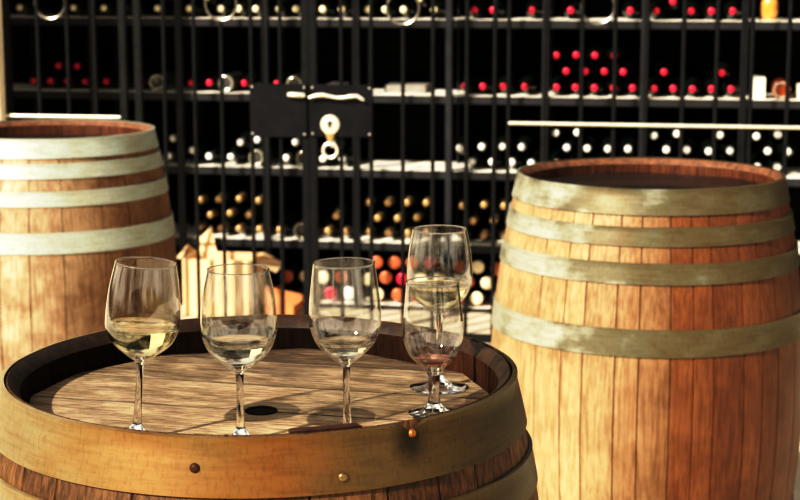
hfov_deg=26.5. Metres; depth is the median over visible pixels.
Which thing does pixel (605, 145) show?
wine bottle
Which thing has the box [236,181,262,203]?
wine bottle
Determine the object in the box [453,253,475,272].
wine bottle
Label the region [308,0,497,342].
gate leaf
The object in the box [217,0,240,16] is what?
wine bottle
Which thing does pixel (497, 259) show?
wine bottle
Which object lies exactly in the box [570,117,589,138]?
wine bottle
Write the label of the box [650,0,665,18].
wine bottle
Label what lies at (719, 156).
wine bottle
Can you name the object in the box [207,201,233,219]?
wine bottle
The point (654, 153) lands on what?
wine bottle
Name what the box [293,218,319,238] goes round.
wine bottle
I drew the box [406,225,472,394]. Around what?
wine glass
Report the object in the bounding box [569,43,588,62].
wine bottle
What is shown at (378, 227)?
wine bottle
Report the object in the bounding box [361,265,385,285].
wine bottle
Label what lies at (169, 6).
wine bottle
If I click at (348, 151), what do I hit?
wine bottle
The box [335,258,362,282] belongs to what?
wine bottle
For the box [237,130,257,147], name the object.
wine bottle
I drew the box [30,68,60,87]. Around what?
wine bottle
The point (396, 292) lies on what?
wine bottle
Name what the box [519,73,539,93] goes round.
wine bottle
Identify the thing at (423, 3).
wine bottle
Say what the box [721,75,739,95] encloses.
wine bottle
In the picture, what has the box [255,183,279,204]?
wine bottle
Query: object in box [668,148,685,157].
wine bottle
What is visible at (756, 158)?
wine bottle
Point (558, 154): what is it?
wine bottle
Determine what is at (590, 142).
wine bottle
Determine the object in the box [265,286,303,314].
cardboard box
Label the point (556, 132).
wine bottle
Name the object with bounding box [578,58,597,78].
wine bottle
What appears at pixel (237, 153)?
wine bottle
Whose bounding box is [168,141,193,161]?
wine bottle
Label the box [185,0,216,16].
wine bottle
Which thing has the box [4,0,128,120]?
fence panel
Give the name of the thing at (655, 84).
wine bottle
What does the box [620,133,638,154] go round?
wine bottle
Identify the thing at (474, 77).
wine bottle
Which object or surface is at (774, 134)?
wine bottle
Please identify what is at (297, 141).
wine bottle
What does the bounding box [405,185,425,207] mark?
wine bottle
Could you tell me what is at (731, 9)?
wine bottle
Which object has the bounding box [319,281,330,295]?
wine bottle
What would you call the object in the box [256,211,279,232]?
wine bottle
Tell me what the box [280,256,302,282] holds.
wine bottle
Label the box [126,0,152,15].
wine bottle
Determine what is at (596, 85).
wine bottle
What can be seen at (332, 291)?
wine bottle
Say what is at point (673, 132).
wine bottle
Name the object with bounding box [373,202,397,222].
wine bottle
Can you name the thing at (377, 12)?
wine bottle
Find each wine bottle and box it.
[16,0,53,15]
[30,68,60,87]
[47,70,66,87]
[55,53,87,72]
[64,70,87,87]
[70,0,104,15]
[74,54,108,72]
[82,69,112,87]
[100,0,117,15]
[102,69,133,87]
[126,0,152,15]
[143,69,166,88]
[149,71,175,90]
[154,0,186,15]
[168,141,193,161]
[170,123,198,142]
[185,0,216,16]
[187,70,214,89]
[189,135,219,155]
[195,213,221,231]
[199,183,220,204]
[206,70,232,89]
[206,140,234,161]
[207,0,222,4]
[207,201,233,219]
[215,182,243,203]
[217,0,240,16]
[218,72,244,91]
[218,216,242,232]
[226,201,250,217]
[227,145,256,162]
[235,215,261,232]
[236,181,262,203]
[237,0,257,16]
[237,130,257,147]
[241,70,269,89]
[245,202,273,219]
[248,145,276,165]
[252,0,277,16]
[254,137,278,145]
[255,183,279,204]
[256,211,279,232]
[273,70,298,83]
[274,278,301,291]
[275,0,297,16]
[276,211,302,234]
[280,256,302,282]
[283,145,301,163]
[286,73,301,83]
[292,137,318,147]
[293,0,319,16]
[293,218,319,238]
[295,146,321,166]
[299,256,327,281]
[319,0,338,16]
[319,146,344,164]
[319,258,344,283]
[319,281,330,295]
[324,217,344,234]
[324,279,349,299]
[329,137,352,149]
[333,198,352,220]
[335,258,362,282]
[338,0,363,16]
[339,144,363,164]
[344,214,366,236]
[344,272,367,298]
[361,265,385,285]
[364,0,384,16]
[364,216,388,235]
[365,185,388,206]
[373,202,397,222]
[374,251,392,268]
[374,280,396,300]
[379,264,400,283]
[381,0,401,16]
[384,185,407,207]
[384,217,405,236]
[388,251,410,268]
[391,280,414,300]
[393,204,414,222]
[396,264,418,284]
[399,0,422,17]
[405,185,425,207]
[405,217,423,237]
[406,251,427,268]
[412,202,435,221]
[414,264,437,281]
[415,0,430,6]
[421,185,444,207]
[421,214,444,237]
[424,252,444,268]
[429,0,445,17]
[434,259,455,279]
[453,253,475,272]
[454,132,476,153]
[456,219,478,238]
[457,188,478,210]
[460,72,480,92]
[460,277,473,302]
[461,266,484,287]
[468,147,488,166]
[468,203,489,225]
[469,0,489,17]
[470,279,490,304]
[472,253,490,273]
[476,131,497,152]
[477,73,498,92]
[478,187,499,209]
[478,217,499,239]
[481,264,497,288]
[486,147,505,166]
[487,0,506,17]
[488,203,504,225]
[490,254,499,274]
[496,131,517,152]
[497,73,518,92]
[498,188,512,210]
[498,221,504,238]
[510,146,526,167]
[516,131,536,152]
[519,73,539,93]
[525,0,542,17]
[525,146,540,164]
[549,43,569,62]
[549,117,569,138]
[549,147,569,160]
[550,74,569,93]
[559,58,579,77]
[560,132,577,153]
[563,0,580,18]
[568,74,588,93]
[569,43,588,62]
[569,148,588,158]
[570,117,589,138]
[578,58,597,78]
[582,132,599,154]
[587,74,606,94]
[588,43,607,62]
[590,147,609,157]
[597,58,612,78]
[600,133,619,154]
[606,43,625,62]
[606,76,624,93]
[615,148,629,156]
[617,59,634,78]
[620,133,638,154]
[622,0,641,18]
[625,74,639,94]
[647,120,663,141]
[648,74,663,95]
[649,148,665,156]
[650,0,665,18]
[655,59,673,78]
[658,133,675,155]
[664,0,682,9]
[664,75,680,95]
[668,118,685,139]
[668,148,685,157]
[678,134,695,155]
[682,0,699,18]
[685,75,701,95]
[688,149,705,158]
[699,135,717,156]
[702,0,715,18]
[702,75,720,95]
[710,119,728,140]
[710,149,727,160]
[712,59,730,79]
[720,134,737,156]
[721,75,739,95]
[722,0,740,18]
[745,120,764,142]
[750,150,765,166]
[755,135,775,156]
[765,150,782,170]
[766,119,783,140]
[770,77,790,98]
[775,136,794,157]
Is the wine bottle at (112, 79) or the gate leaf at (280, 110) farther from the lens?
the wine bottle at (112, 79)
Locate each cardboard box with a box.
[177,226,280,315]
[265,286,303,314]
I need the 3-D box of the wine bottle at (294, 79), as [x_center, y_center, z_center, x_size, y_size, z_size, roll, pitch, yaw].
[-0.404,-0.696,7.020,0.072,0.072,0.302,2,10,9]
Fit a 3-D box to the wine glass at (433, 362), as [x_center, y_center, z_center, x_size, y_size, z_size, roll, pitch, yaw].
[0.036,0.107,1.871,0.067,0.150,0.067,0,10,2]
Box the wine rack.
[2,0,799,312]
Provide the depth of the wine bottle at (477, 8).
6.79 m
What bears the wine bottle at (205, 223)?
on the wine rack
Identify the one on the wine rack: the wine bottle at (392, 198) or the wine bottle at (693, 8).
the wine bottle at (693, 8)
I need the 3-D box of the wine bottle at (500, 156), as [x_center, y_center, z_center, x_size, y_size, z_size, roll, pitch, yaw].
[0.392,-0.378,6.949,0.072,0.072,0.303,2,10,9]
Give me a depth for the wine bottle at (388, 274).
6.96 m
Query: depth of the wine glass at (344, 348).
1.75 m
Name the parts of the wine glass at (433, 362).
stem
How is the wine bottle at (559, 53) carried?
on the wine bottle at (568, 68)
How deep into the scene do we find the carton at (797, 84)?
6.58 m
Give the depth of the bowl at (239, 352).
1.74 m
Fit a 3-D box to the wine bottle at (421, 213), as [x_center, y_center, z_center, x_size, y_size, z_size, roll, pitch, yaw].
[0.093,-0.156,7.044,0.072,0.072,0.303,2,10,9]
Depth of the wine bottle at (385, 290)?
7.05 m
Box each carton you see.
[753,76,765,98]
[796,83,799,98]
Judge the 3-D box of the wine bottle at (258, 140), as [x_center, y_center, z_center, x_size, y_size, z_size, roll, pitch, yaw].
[-0.559,-0.474,7.079,0.072,0.072,0.303,2,10,9]
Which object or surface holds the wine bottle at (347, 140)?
on the wine bottle at (348, 151)
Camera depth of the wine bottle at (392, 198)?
6.98 m
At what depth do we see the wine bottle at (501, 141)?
6.88 m
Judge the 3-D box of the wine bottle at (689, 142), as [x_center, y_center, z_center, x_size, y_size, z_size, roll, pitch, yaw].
[1.151,-0.417,6.815,0.072,0.072,0.303,2,10,9]
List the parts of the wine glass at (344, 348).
stem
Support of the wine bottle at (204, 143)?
on the wine rack
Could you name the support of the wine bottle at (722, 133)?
on the wine bottle at (728, 147)
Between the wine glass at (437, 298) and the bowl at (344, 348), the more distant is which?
the wine glass at (437, 298)
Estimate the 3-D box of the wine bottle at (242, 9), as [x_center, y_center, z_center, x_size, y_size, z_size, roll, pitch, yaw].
[-0.628,-1.001,7.020,0.072,0.072,0.303,2,10,10]
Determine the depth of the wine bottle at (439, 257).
6.99 m
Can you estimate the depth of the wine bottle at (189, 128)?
7.11 m
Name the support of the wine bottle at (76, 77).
on the wine rack
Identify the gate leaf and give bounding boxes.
[132,0,310,317]
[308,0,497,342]
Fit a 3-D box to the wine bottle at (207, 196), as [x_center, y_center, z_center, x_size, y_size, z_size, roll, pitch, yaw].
[-0.803,-0.230,7.160,0.072,0.072,0.303,2,10,9]
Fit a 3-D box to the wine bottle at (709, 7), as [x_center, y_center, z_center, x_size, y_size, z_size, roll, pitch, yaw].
[1.226,-0.946,6.694,0.072,0.072,0.303,2,10,9]
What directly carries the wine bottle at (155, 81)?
on the wine rack
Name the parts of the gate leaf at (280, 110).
lock plate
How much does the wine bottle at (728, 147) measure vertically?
0.072 m
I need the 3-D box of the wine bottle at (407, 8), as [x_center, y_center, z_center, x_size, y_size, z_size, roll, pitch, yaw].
[0.038,-0.980,6.892,0.072,0.072,0.303,2,10,9]
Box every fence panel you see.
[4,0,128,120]
[505,0,799,230]
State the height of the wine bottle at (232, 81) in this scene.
0.072 m
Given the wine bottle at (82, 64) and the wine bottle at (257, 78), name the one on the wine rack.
the wine bottle at (257, 78)
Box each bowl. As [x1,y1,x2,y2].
[105,256,180,360]
[200,263,276,370]
[309,257,380,362]
[403,276,463,367]
[406,225,472,312]
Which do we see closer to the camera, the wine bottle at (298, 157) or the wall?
the wall
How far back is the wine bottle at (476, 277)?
6.97 m
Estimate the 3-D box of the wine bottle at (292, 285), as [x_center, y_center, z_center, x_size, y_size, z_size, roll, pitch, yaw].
[-0.478,0.149,7.171,0.072,0.072,0.303,2,10,9]
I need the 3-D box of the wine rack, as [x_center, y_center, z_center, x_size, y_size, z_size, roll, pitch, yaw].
[-0.017,-0.716,6.968,3.815,1.914,0.392,2,10,9]
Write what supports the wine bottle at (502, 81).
on the wine rack
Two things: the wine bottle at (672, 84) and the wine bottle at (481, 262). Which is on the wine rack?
the wine bottle at (672, 84)
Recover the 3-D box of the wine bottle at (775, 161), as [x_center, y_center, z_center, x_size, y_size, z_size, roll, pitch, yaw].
[1.495,-0.346,6.766,0.072,0.072,0.303,2,10,9]
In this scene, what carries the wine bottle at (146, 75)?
on the wine rack
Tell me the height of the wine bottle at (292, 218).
0.072 m
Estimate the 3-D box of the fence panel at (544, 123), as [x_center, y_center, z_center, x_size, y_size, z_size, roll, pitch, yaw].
[0.963,-0.654,5.906,1.188,2.050,0.031,2,10,9]
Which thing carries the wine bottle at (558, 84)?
on the wine rack
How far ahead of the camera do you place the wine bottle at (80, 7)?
7.06 m
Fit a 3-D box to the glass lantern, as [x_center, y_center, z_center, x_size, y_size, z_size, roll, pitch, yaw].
[1.429,-0.953,6.573,0.076,0.128,0.076,2,10,9]
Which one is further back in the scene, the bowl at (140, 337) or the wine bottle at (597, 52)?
the wine bottle at (597, 52)
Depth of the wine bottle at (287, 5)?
6.94 m
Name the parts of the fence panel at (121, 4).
handrail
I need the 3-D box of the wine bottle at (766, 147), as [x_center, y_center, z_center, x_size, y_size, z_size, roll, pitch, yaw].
[1.457,-0.409,6.759,0.072,0.072,0.303,2,10,9]
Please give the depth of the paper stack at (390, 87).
6.91 m
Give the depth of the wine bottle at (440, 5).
6.82 m
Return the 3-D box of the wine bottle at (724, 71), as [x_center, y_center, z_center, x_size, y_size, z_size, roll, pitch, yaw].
[1.275,-0.712,6.737,0.072,0.072,0.303,2,10,10]
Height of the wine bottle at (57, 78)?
0.072 m
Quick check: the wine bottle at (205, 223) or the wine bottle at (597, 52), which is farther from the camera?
the wine bottle at (205, 223)
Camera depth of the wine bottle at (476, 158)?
6.89 m
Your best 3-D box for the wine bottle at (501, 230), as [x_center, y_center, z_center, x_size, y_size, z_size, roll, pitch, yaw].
[0.441,-0.080,6.978,0.072,0.072,0.303,2,10,9]
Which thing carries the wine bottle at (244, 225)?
on the wine rack
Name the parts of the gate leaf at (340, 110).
drop stem, lever handle, lock plate, frame rail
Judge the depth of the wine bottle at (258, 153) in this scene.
6.96 m
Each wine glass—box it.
[105,256,180,431]
[200,263,276,434]
[309,257,380,423]
[403,276,463,417]
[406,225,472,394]
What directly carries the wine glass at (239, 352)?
on the wine barrel at (67, 406)
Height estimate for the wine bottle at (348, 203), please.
0.072 m
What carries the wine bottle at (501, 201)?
on the wine bottle at (500, 214)
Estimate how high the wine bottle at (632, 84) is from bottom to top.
0.072 m
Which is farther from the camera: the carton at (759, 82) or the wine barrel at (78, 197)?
the carton at (759, 82)
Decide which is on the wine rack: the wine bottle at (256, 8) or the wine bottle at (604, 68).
the wine bottle at (256, 8)
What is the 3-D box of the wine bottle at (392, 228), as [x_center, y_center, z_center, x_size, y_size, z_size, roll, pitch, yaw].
[-0.025,-0.094,7.059,0.072,0.072,0.303,2,10,9]
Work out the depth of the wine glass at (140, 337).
1.75 m
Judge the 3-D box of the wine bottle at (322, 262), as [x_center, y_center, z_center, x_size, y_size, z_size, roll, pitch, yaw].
[-0.365,0.085,7.157,0.072,0.072,0.303,2,10,9]
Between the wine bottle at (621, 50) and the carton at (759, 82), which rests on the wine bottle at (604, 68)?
the wine bottle at (621, 50)
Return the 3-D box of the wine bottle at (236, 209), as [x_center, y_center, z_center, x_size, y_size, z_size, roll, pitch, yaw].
[-0.679,-0.175,7.160,0.072,0.072,0.303,2,10,9]
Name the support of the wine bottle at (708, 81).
on the wine rack
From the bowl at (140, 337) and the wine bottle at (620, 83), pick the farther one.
the wine bottle at (620, 83)
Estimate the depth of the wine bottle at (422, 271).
6.99 m
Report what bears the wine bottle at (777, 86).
on the wine rack
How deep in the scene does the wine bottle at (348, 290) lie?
7.00 m
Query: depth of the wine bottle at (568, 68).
6.77 m
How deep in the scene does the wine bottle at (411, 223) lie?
6.99 m
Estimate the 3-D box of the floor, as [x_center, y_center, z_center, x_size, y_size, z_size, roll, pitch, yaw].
[0.000,0.764,4.187,16.000,0.100,16.000,0,10,0]
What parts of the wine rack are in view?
post, post, post, post, post, post, post, post, post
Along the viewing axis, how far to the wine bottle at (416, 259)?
6.99 m
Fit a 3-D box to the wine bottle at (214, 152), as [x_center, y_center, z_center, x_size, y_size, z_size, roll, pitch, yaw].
[-0.762,-0.410,7.140,0.072,0.072,0.303,2,10,10]
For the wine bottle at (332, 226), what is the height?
0.072 m
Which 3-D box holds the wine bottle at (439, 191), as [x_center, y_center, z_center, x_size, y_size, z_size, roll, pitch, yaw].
[0.130,-0.214,7.018,0.072,0.072,0.303,2,10,10]
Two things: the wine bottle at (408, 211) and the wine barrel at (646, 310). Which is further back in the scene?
the wine bottle at (408, 211)
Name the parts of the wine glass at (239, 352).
stem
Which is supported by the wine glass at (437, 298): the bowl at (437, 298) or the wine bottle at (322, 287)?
the bowl at (437, 298)
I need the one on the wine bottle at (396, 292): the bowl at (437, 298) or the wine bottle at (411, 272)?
the wine bottle at (411, 272)
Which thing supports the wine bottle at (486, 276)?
on the wine bottle
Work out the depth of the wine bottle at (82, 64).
7.12 m
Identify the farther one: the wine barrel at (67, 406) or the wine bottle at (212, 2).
the wine bottle at (212, 2)
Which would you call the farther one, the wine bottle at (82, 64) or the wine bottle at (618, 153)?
the wine bottle at (82, 64)
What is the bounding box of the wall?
[0,0,5,120]
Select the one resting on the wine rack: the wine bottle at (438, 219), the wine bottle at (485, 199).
the wine bottle at (438, 219)
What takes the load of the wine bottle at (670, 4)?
on the wine bottle at (657, 7)
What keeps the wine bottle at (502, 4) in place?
on the wine rack
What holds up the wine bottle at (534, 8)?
on the wine rack
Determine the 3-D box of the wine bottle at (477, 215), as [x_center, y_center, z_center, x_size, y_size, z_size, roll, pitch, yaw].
[0.316,-0.140,6.984,0.072,0.072,0.303,2,10,9]
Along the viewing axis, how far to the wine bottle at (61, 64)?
7.12 m
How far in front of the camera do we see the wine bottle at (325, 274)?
7.06 m
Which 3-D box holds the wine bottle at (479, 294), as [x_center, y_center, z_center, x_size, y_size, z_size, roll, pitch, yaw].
[0.335,0.172,7.035,0.072,0.072,0.303,2,10,9]
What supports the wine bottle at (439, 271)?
on the wine bottle
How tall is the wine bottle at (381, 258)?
0.072 m
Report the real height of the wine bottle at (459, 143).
0.072 m
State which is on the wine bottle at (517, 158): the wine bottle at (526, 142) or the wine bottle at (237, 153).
the wine bottle at (526, 142)
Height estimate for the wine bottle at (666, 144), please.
0.072 m
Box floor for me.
[181,303,799,499]
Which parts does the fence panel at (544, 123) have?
handrail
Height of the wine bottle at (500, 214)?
0.072 m
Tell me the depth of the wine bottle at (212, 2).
6.97 m
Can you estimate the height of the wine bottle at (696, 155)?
0.072 m
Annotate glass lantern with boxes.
[759,0,778,20]
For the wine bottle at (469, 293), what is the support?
on the wine rack
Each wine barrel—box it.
[0,119,178,373]
[0,314,538,499]
[491,157,799,499]
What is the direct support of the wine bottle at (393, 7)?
on the wine rack
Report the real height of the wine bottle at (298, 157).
0.072 m
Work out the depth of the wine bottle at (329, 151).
6.98 m
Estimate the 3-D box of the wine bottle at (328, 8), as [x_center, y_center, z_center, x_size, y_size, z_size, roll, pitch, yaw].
[-0.285,-0.988,6.944,0.072,0.072,0.303,2,10,10]
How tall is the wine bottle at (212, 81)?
0.072 m
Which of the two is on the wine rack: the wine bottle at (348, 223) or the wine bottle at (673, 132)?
the wine bottle at (348, 223)
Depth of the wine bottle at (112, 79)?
7.09 m
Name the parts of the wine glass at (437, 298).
stem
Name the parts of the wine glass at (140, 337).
stem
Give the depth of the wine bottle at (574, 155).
6.83 m
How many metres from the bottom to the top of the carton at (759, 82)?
0.082 m
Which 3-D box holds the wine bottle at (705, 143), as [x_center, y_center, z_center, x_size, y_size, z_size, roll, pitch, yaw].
[1.233,-0.410,6.793,0.072,0.072,0.303,2,10,10]
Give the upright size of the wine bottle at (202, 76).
0.072 m
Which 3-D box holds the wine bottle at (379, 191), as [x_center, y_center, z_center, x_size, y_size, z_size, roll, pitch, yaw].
[-0.104,-0.218,7.064,0.072,0.072,0.303,2,10,9]
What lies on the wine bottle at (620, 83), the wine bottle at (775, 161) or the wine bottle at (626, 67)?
the wine bottle at (626, 67)
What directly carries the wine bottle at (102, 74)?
on the wine rack
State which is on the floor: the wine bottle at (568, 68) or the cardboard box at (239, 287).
the cardboard box at (239, 287)
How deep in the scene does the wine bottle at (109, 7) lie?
7.03 m
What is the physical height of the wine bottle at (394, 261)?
0.072 m
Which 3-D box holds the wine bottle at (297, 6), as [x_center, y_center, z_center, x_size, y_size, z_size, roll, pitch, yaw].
[-0.395,-0.995,6.984,0.072,0.072,0.303,2,10,9]
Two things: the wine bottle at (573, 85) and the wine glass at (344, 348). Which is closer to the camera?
the wine glass at (344, 348)
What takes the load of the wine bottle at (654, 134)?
on the wine bottle at (666, 144)
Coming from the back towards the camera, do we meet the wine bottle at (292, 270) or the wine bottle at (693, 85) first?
the wine bottle at (292, 270)
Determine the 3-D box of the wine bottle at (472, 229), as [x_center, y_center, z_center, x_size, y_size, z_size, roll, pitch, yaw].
[0.273,-0.085,7.007,0.072,0.072,0.303,2,10,9]
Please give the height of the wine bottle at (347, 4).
0.072 m
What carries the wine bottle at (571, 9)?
on the wine rack
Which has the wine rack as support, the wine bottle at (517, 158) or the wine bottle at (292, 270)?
the wine bottle at (517, 158)
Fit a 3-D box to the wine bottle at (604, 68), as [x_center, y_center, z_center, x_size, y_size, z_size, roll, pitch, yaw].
[0.827,-0.725,6.815,0.072,0.072,0.303,2,10,9]
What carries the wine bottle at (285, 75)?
on the wine rack
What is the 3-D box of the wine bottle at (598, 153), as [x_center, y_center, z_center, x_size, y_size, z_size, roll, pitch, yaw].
[0.805,-0.364,6.868,0.072,0.072,0.303,2,10,9]
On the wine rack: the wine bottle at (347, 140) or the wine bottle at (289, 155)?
the wine bottle at (289, 155)
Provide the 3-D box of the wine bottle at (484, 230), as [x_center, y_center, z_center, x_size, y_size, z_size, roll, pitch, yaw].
[0.361,-0.082,6.990,0.072,0.072,0.303,2,10,9]
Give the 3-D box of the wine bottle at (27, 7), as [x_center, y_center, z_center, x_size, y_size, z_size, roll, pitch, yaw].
[-1.548,-1.025,7.157,0.072,0.072,0.303,2,10,9]
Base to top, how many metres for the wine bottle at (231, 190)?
0.072 m
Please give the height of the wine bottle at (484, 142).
0.072 m
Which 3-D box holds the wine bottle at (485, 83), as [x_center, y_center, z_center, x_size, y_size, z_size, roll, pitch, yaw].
[0.353,-0.674,6.888,0.072,0.072,0.303,2,10,9]
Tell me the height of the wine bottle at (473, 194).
0.072 m
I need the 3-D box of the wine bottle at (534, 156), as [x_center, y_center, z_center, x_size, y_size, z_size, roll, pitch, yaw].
[0.547,-0.370,6.905,0.072,0.072,0.303,2,10,9]
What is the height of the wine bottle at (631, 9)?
0.072 m
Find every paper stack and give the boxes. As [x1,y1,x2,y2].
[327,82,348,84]
[384,83,430,92]
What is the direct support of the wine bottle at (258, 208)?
on the wine bottle at (275, 215)
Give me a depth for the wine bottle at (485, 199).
6.93 m
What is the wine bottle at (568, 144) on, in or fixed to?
on the wine bottle at (558, 154)
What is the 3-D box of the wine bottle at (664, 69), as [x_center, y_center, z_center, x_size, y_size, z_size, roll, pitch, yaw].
[1.055,-0.719,6.776,0.072,0.072,0.303,2,10,9]
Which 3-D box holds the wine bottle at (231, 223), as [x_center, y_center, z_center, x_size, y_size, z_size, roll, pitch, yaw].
[-0.716,-0.114,7.174,0.072,0.072,0.303,2,10,10]
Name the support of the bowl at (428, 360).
on the wine glass at (433, 362)
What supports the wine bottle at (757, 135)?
on the wine bottle at (766, 147)
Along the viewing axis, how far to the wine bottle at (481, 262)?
6.96 m
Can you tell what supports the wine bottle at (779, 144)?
on the wine bottle at (775, 161)
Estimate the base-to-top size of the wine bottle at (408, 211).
0.072 m

